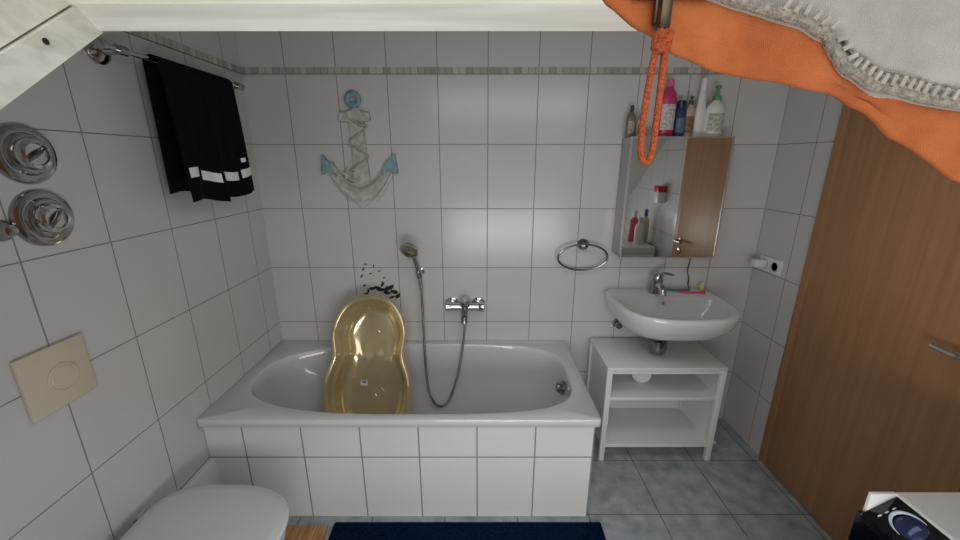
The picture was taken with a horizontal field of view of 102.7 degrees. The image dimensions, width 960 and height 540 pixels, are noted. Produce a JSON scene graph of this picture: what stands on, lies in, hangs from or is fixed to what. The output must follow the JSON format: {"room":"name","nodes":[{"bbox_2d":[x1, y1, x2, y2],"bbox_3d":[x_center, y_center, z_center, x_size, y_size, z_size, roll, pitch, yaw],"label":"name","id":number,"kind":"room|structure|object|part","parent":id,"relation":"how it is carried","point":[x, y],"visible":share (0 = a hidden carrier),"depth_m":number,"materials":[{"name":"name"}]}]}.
{"room":"bathroom","nodes":[
{"label":"bathroom","id":0,"kind":"room"},
{"bbox_2d":[0,31,282,539],"bbox_3d":[-1.225,-0.049,0.602,0.100,2.903,2.985,0,16,0],"label":"wall","id":1,"kind":"structure","parent":0,"point":[171,298],"depth_m":1.25,"materials":[{"name":"tile"}]},
{"bbox_2d":[0,220,18,240],"bbox_3d":[-1.158,-0.096,0.940,0.034,0.052,0.052,0,16,0],"label":"outlet","id":2,"kind":"object","parent":1,"relation":"attached to","point":[7,231],"visible":1,"depth_m":0.94,"materials":[{"name":"silver metal"}]},
{"bbox_2d":[0,122,56,183],"bbox_3d":[-1.152,-0.298,0.986,0.046,0.152,0.152,0,16,0],"label":"shower valve","id":3,"kind":"object","parent":1,"relation":"attached to","point":[26,156],"visible":1,"depth_m":0.97,"materials":[{"name":"silver metal"}]},
{"bbox_3d":[-1.147,-0.298,0.986,0.024,0.080,0.080,0,16,0],"label":"knob","id":4,"kind":"part","parent":3,"relation":"part of","materials":[{"name":"silver metal"}]},
{"bbox_2d":[8,189,73,245],"bbox_3d":[-1.152,-0.140,1.031,0.046,0.152,0.152,0,16,0],"label":"shower valve","id":5,"kind":"object","parent":1,"relation":"attached to","point":[42,217],"visible":0.98,"depth_m":1.01,"materials":[{"name":"silver metal"}]},
{"bbox_3d":[-1.147,-0.140,1.031,0.024,0.080,0.080,0,16,0],"label":"knob","id":6,"kind":"part","parent":5,"relation":"part of","materials":[{"name":"silver metal"}]},
{"bbox_2d":[9,333,97,422],"bbox_3d":[-1.166,0.293,1.062,0.018,0.179,0.173,0,16,0],"label":"flush plate","id":7,"kind":"object","parent":1,"relation":"attached to","point":[49,378],"visible":1,"depth_m":1.04,"materials":[{"name":"beige plastic"}]},
{"bbox_2d":[84,37,245,90],"bbox_3d":[-1.130,-0.750,1.445,0.090,0.080,0.704,0,16,0],"label":"towel rail","id":8,"kind":"object","parent":1,"relation":"attached to","point":[99,50],"visible":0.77,"depth_m":1.17,"materials":[{"name":"silver metal"}]},
{"bbox_2d":[142,54,254,202],"bbox_3d":[-1.098,-0.532,1.546,0.102,0.507,0.416,0,16,0],"label":"towel","id":9,"kind":"object","parent":8,"relation":"hanging from","point":[196,113],"visible":0.98,"depth_m":1.46,"materials":[{"name":"black fabric"}]},
{"bbox_3d":[-1.097,-0.564,1.636,0.098,0.494,0.223,0,16,0],"label":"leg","id":10,"kind":"part","parent":9,"relation":"part of","materials":[{"name":"black fabric"}]},
{"bbox_2d":[124,31,241,73],"bbox_3d":[-1.173,-0.831,1.365,0.004,0.030,1.081,0,16,0],"label":"trim","id":11,"kind":"structure","parent":1,"relation":"attached to","point":[147,35],"depth_m":1.52,"materials":[{"name":"tile"}]},
{"bbox_2d":[182,458,221,488],"bbox_3d":[-1.160,1.189,0.954,0.030,0.330,1.583,0,16,0],"label":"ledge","id":12,"kind":"structure","parent":1,"relation":"attached to","point":[208,474],"depth_m":1.62,"materials":[{"name":"white tile"}]},
{"bbox_2d":[119,485,288,539],"bbox_3d":[-0.885,1.005,1.264,0.516,0.374,0.386,0,16,0],"label":"toilet","id":13,"kind":"object","parent":1,"relation":"attached to","point":[202,512],"visible":1,"depth_m":1.27,"materials":[{"name":"white ceramic"}]},
{"bbox_2d":[235,31,789,417],"bbox_3d":[0.182,-0.471,2.086,2.915,2.903,0.100,0,16,0],"label":"wall","id":14,"kind":"structure","parent":0,"point":[498,175],"depth_m":2.03,"materials":[{"name":"tile"}]},
{"bbox_2d":[321,90,398,206],"bbox_3d":[-0.627,-0.611,1.976,0.398,0.575,0.035,0,16,0],"label":"wall decoration","id":15,"kind":"object","parent":14,"relation":"attached to","point":[362,189],"visible":1,"depth_m":1.99,"materials":[{"name":"white wood"}]},
{"bbox_3d":[-0.625,-0.466,2.023,0.330,0.204,0.022,0,16,0],"label":"arm","id":16,"kind":"part","parent":15,"relation":"part of","materials":[{"name":"white wood"}]},
{"bbox_2d":[375,286,384,291],"bbox_3d":[-0.573,0.108,2.198,0.065,0.035,0.002,0,16,0],"label":"sticker","id":17,"kind":"object","parent":14,"relation":"attached to","point":[378,287],"visible":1,"depth_m":2.20,"materials":[{"name":"black plastic"}]},
{"bbox_2d":[383,285,393,291],"bbox_3d":[-0.524,0.105,2.197,0.067,0.042,0.002,0,16,0],"label":"sticker","id":18,"kind":"object","parent":14,"relation":"attached to","point":[387,288],"visible":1,"depth_m":2.20,"materials":[{"name":"black plastic"}]},
{"bbox_2d":[400,243,465,407],"bbox_3d":[-0.252,0.313,2.157,0.323,0.971,0.160,4,16,12],"label":"shower","id":19,"kind":"object","parent":14,"relation":"attached to","point":[409,250],"visible":0.97,"depth_m":2.16,"materials":[{"name":"silver metal"}]},
{"bbox_3d":[-0.347,-0.002,2.083,0.029,0.234,0.091,8,18,27],"label":"handle","id":20,"kind":"part","parent":19,"relation":"part of","materials":[{"name":"silver metal"}]},
{"bbox_2d":[445,297,484,323],"bbox_3d":[-0.085,0.216,2.133,0.226,0.135,0.186,0,16,0],"label":"mixer","id":21,"kind":"object","parent":14,"relation":"attached to","point":[452,304],"visible":1,"depth_m":2.15,"materials":[{"name":"silver metal"}]},
{"bbox_3d":[-0.085,0.245,2.111,0.034,0.071,0.129,0,16,0],"label":"spout","id":22,"kind":"part","parent":21,"relation":"part of","materials":[{"name":"silver metal"}]},
{"bbox_2d":[241,67,720,73],"bbox_3d":[0.182,-0.979,1.887,2.715,0.030,0.004,0,16,0],"label":"trim","id":23,"kind":"structure","parent":14,"relation":"attached to","point":[245,70],"depth_m":1.89,"materials":[{"name":"tile"}]},
{"bbox_2d":[557,238,607,270],"bbox_3d":[0.562,-0.080,2.113,0.280,0.177,0.062,0,16,0],"label":"towel ring","id":24,"kind":"object","parent":14,"relation":"attached to","point":[582,244],"visible":1,"depth_m":2.10,"materials":[{"name":"silver metal"}]},
{"bbox_2d":[612,319,621,328],"bbox_3d":[0.800,0.316,2.230,0.048,0.048,0.054,0,16,0],"label":"angle valve","id":25,"kind":"object","parent":14,"relation":"attached to","point":[615,322],"visible":0.9,"depth_m":2.21,"materials":[{"name":"silver metal"}]},
{"bbox_2d":[606,288,740,341],"bbox_3d":[0.990,0.254,1.993,0.588,0.179,0.475,0,16,0],"label":"washbasin","id":26,"kind":"object","parent":14,"relation":"attached to","point":[676,316],"visible":0.95,"depth_m":1.98,"materials":[{"name":"white ceramic"}]},
{"bbox_2d":[648,339,666,354],"bbox_3d":[0.948,0.369,2.132,0.092,0.112,0.271,0,16,0],"label":"trap","id":27,"kind":"object","parent":26,"relation":"attached to","point":[656,347],"visible":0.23,"depth_m":2.02,"materials":[{"name":"silver metal"}]},
{"bbox_2d":[648,272,674,295],"bbox_3d":[0.975,0.078,2.054,0.092,0.134,0.189,0,16,0],"label":"faucet","id":28,"kind":"object","parent":26,"relation":"on","point":[656,287],"visible":1,"depth_m":2.07,"materials":[{"name":"silver metal"}]},
{"bbox_3d":[0.956,0.097,2.041,0.035,0.058,0.154,3,16,9],"label":"spout","id":29,"kind":"part","parent":28,"relation":"part of","materials":[{"name":"silver metal"}]},
{"bbox_3d":[0.990,0.030,2.054,0.028,0.042,0.098,-9,18,-29],"label":"lever","id":30,"kind":"part","parent":28,"relation":"part of","materials":[{"name":"silver metal"}]},
{"bbox_2d":[666,288,689,290],"bbox_3d":[1.100,0.111,2.147,0.142,0.012,0.022,1,16,4],"label":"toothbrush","id":31,"kind":"object","parent":26,"relation":"on","point":[666,288],"visible":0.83,"depth_m":2.14,"materials":[{"name":"teal plastic"}]},
{"bbox_2d":[677,290,705,292],"bbox_3d":[1.160,0.118,2.107,0.144,0.018,0.016,3,16,10],"label":"toothbrush","id":32,"kind":"object","parent":26,"relation":"on","point":[701,291],"visible":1,"depth_m":2.10,"materials":[{"name":"pink plastic"}]},
{"bbox_2d":[699,282,704,290],"bbox_3d":[1.235,0.094,2.138,0.028,0.050,0.020,0,16,0],"label":"toothpaste tube","id":33,"kind":"object","parent":26,"relation":"on","point":[701,287],"visible":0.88,"depth_m":2.13,"materials":[{"name":"yellow plastic"}]},
{"bbox_2d":[612,136,735,257],"bbox_3d":[0.978,-0.370,1.990,0.495,0.602,0.139,0,16,0],"label":"upper cabinet","id":34,"kind":"object","parent":14,"relation":"attached to","point":[671,206],"visible":1,"depth_m":1.93,"materials":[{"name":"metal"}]},
{"bbox_2d":[625,105,635,137],"bbox_3d":[0.750,-0.736,1.906,0.042,0.150,0.030,0,16,0],"label":"shampoo bottle","id":35,"kind":"object","parent":34,"relation":"on","point":[630,126],"visible":0.89,"depth_m":1.90,"materials":[{"name":"grey plastic"}]},
{"bbox_2d":[635,112,640,135],"bbox_3d":[0.800,-0.721,1.905,0.046,0.120,0.032,0,16,0],"label":"lotion bottle","id":36,"kind":"object","parent":34,"relation":"on","point":[638,120],"visible":0.17,"depth_m":1.90,"materials":[{"name":"beige plastic"}]},
{"bbox_2d":[658,79,676,135],"bbox_3d":[0.920,-0.790,1.885,0.080,0.265,0.056,0,16,0],"label":"shampoo bottle","id":37,"kind":"object","parent":34,"relation":"on","point":[666,125],"visible":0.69,"depth_m":1.86,"materials":[{"name":"pink plastic"}]},
{"bbox_2d":[672,100,686,135],"bbox_3d":[0.985,-0.743,1.894,0.052,0.170,0.052,0,16,0],"label":"can","id":38,"kind":"object","parent":34,"relation":"on","point":[680,114],"visible":0.77,"depth_m":1.88,"materials":[{"name":"blue metal"}]},
{"bbox_2d":[683,95,694,135],"bbox_3d":[1.034,-0.752,1.886,0.050,0.191,0.055,0,16,0],"label":"bottle","id":39,"kind":"object","parent":34,"relation":"on","point":[690,115],"visible":0.9,"depth_m":1.88,"materials":[{"name":"brown plastic"}]},
{"bbox_2d":[687,258,690,289],"bbox_3d":[1.170,0.006,2.141,0.017,0.211,0.051,0,16,0],"label":"power cable","id":40,"kind":"object","parent":34,"relation":"hanging from","point":[690,258],"visible":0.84,"depth_m":2.15,"materials":[{"name":"black plastic"}]},
{"bbox_2d":[692,78,707,135],"bbox_3d":[1.084,-0.793,1.885,0.056,0.270,0.039,0,16,0],"label":"spray bottle","id":41,"kind":"object","parent":34,"relation":"on","point":[700,111],"visible":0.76,"depth_m":1.88,"materials":[{"name":"white plastic"}]},
{"bbox_2d":[702,85,724,135],"bbox_3d":[1.150,-0.773,1.877,0.092,0.236,0.070,0,16,0],"label":"soap bottle","id":42,"kind":"object","parent":34,"relation":"on","point":[715,111],"visible":0.94,"depth_m":1.86,"materials":[{"name":"white plastic"}]},
{"bbox_2d":[287,418,833,539],"bbox_3d":[0.182,1.396,1.014,2.915,0.100,3.185,0,16,0],"label":"floor","id":43,"kind":"structure","parent":0,"point":[636,493],"depth_m":1.83,"materials":[{"name":"tile"}]},
{"bbox_2d":[285,525,327,539],"bbox_3d":[-0.776,1.175,1.549,0.218,0.032,0.295,0,16,0],"label":"wooden step","id":44,"kind":"structure","parent":43,"relation":"on","point":[293,532],"depth_m":1.65,"materials":[{"name":"brown wood"}]},
{"bbox_2d":[197,340,600,516],"bbox_3d":[-0.336,0.779,2.007,1.675,0.543,0.733,0,16,0],"label":"bathtub","id":45,"kind":"object","parent":43,"relation":"on","point":[515,434],"visible":0.87,"depth_m":1.71,"materials":[{"name":"white ceramic"}]},
{"bbox_2d":[322,295,410,413],"bbox_3d":[-0.588,0.515,2.047,0.460,0.730,0.406,0,16,0],"label":"baby bath","id":46,"kind":"object","parent":45,"relation":"in","point":[367,372],"visible":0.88,"depth_m":2.12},
{"bbox_2d":[197,340,600,426],"bbox_3d":[-0.336,0.726,1.992,1.675,0.434,0.733,0,16,0],"label":"basin","id":47,"kind":"object","parent":45,"relation":"in","point":[500,383],"depth_m":2.13,"materials":[{"name":"white ceramic"}]},
{"bbox_2d":[328,522,605,539],"bbox_3d":[-0.055,1.201,1.483,1.190,0.018,0.495,0,16,0],"label":"bath mat","id":48,"kind":"object","parent":43,"relation":"on","point":[340,530],"visible":1,"depth_m":1.68,"materials":[{"name":"blue fabric"}]},
{"bbox_2d":[586,338,727,460],"bbox_3d":[0.948,0.719,2.171,0.605,0.567,0.338,0,16,0],"label":"shelf unit","id":49,"kind":"object","parent":43,"relation":"on","point":[679,405],"visible":0.85,"depth_m":2.10,"materials":[{"name":"white laminate"}]},
{"bbox_3d":[0.659,0.685,2.321,0.028,0.550,0.028,0,16,0],"label":"leg","id":50,"kind":"part","parent":49,"relation":"part of","materials":[{"name":"white laminate"}]},
{"bbox_3d":[0.659,0.686,2.162,0.012,0.465,0.278,0,16,0],"label":"panel","id":51,"kind":"part","parent":49,"relation":"part of","materials":[{"name":"white laminate"}]},
{"bbox_3d":[0.659,0.769,2.026,0.028,0.550,0.028,0,16,0],"label":"leg","id":52,"kind":"part","parent":49,"relation":"part of","materials":[{"name":"white laminate"}]},
{"bbox_2d":[632,374,650,382],"bbox_3d":[0.897,0.561,2.143,0.100,0.100,0.090,5,17,16],"label":"toilet roll","id":53,"kind":"object","parent":49,"relation":"on","point":[642,378],"visible":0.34,"depth_m":2.11,"materials":[{"name":"paper"}]},
{"bbox_3d":[0.948,0.643,2.316,0.549,0.465,0.010,0,16,0],"label":"panel","id":54,"kind":"part","parent":49,"relation":"part of","materials":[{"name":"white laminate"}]},
{"bbox_3d":[0.948,0.902,2.219,0.565,0.019,0.318,0,16,0],"label":"shelf","id":55,"kind":"part","parent":49,"relation":"part of","materials":[{"name":"white laminate"}]},
{"bbox_3d":[0.948,0.624,2.140,0.565,0.017,0.318,0,16,0],"label":"shelf","id":56,"kind":"part","parent":49,"relation":"part of","materials":[{"name":"white laminate"}]},
{"bbox_3d":[1.236,0.686,2.162,0.012,0.465,0.278,0,16,0],"label":"panel","id":57,"kind":"part","parent":49,"relation":"part of","materials":[{"name":"white laminate"}]},
{"bbox_3d":[1.236,0.769,2.026,0.028,0.550,0.028,0,16,0],"label":"leg","id":58,"kind":"part","parent":49,"relation":"part of","materials":[{"name":"white laminate"}]},
{"bbox_2d":[847,492,959,539],"bbox_3d":[1.169,0.986,0.685,0.662,0.848,0.607,0,16,0],"label":"washing machine","id":59,"kind":"object","parent":43,"relation":"on","point":[884,515],"visible":1,"depth_m":0.83,"materials":[{"name":"white plastic"}]},
{"bbox_2d":[723,86,842,455],"bbox_3d":[1.590,-0.049,0.602,0.100,2.903,2.985,0,16,0],"label":"wall","id":60,"kind":"structure","parent":0,"point":[811,118],"depth_m":1.97,"materials":[{"name":"tile"}]},
{"bbox_2d":[759,255,783,275],"bbox_3d":[1.532,-0.026,2.025,0.016,0.080,0.150,0,16,0],"label":"wall socket","id":61,"kind":"object","parent":60,"relation":"attached to","point":[774,266],"visible":0.8,"depth_m":2.00,"materials":[{"name":"white plastic"}]},
{"bbox_2d":[750,259,766,267],"bbox_3d":[1.495,-0.037,2.061,0.060,0.042,0.045,0,16,0],"label":"plug","id":62,"kind":"object","parent":61,"relation":"attached to","point":[757,263],"visible":1,"depth_m":2.04,"materials":[{"name":"white plastic"}]},
{"bbox_2d":[758,104,959,539],"bbox_3d":[1.499,0.159,1.433,0.082,2.050,0.819,0,16,0],"label":"door","id":63,"kind":"structure","parent":60,"relation":"in","point":[866,398],"depth_m":1.49,"materials":[{"name":"brown wood"}]},
{"bbox_3d":[1.532,0.159,1.433,0.016,2.050,0.819,0,16,0],"label":"frame","id":64,"kind":"part","parent":63,"relation":"part of","materials":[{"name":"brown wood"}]},
{"bbox_3d":[1.488,0.302,1.204,0.060,0.132,0.122,0,16,0],"label":"handle","id":65,"kind":"part","parent":63,"relation":"part of","materials":[{"name":"silver metal"}]},
{"bbox_3d":[0.182,-0.416,0.498,2.915,2.612,3.185,0,16,0],"label":"ceiling","id":66,"kind":"structure","parent":0,"visible":0},
{"bbox_2d":[0,0,636,109],"bbox_3d":[0.015,0.129,0.046,1.070,0.887,1.130,0,16,0],"label":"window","id":67,"kind":"structure","parent":66,"relation":"attached to","point":[37,36],"depth_m":0.47,"materials":[{"name":"white paint"}]},
{"bbox_2d":[602,0,959,182],"bbox_3d":[0.284,-0.137,0.289,0.405,0.275,0.083,0,16,0],"label":"fabric bag","id":68,"kind":"object","parent":67,"relation":"hanging from","point":[896,63],"visible":1,"depth_m":0.27,"materials":[{"name":"orange fabric"}]},
{"bbox_3d":[0.119,-0.119,0.259,0.014,0.094,0.015,-11,19,-34],"label":"pull cord","id":69,"kind":"part","parent":68,"relation":"part of","materials":[{"name":"orange fabric"}]},
{"bbox_3d":[0.283,-0.187,0.283,0.403,0.175,0.067,0,16,0],"label":"grey panel","id":70,"kind":"part","parent":68,"relation":"part of","materials":[{"name":"fabric"}]}
]}

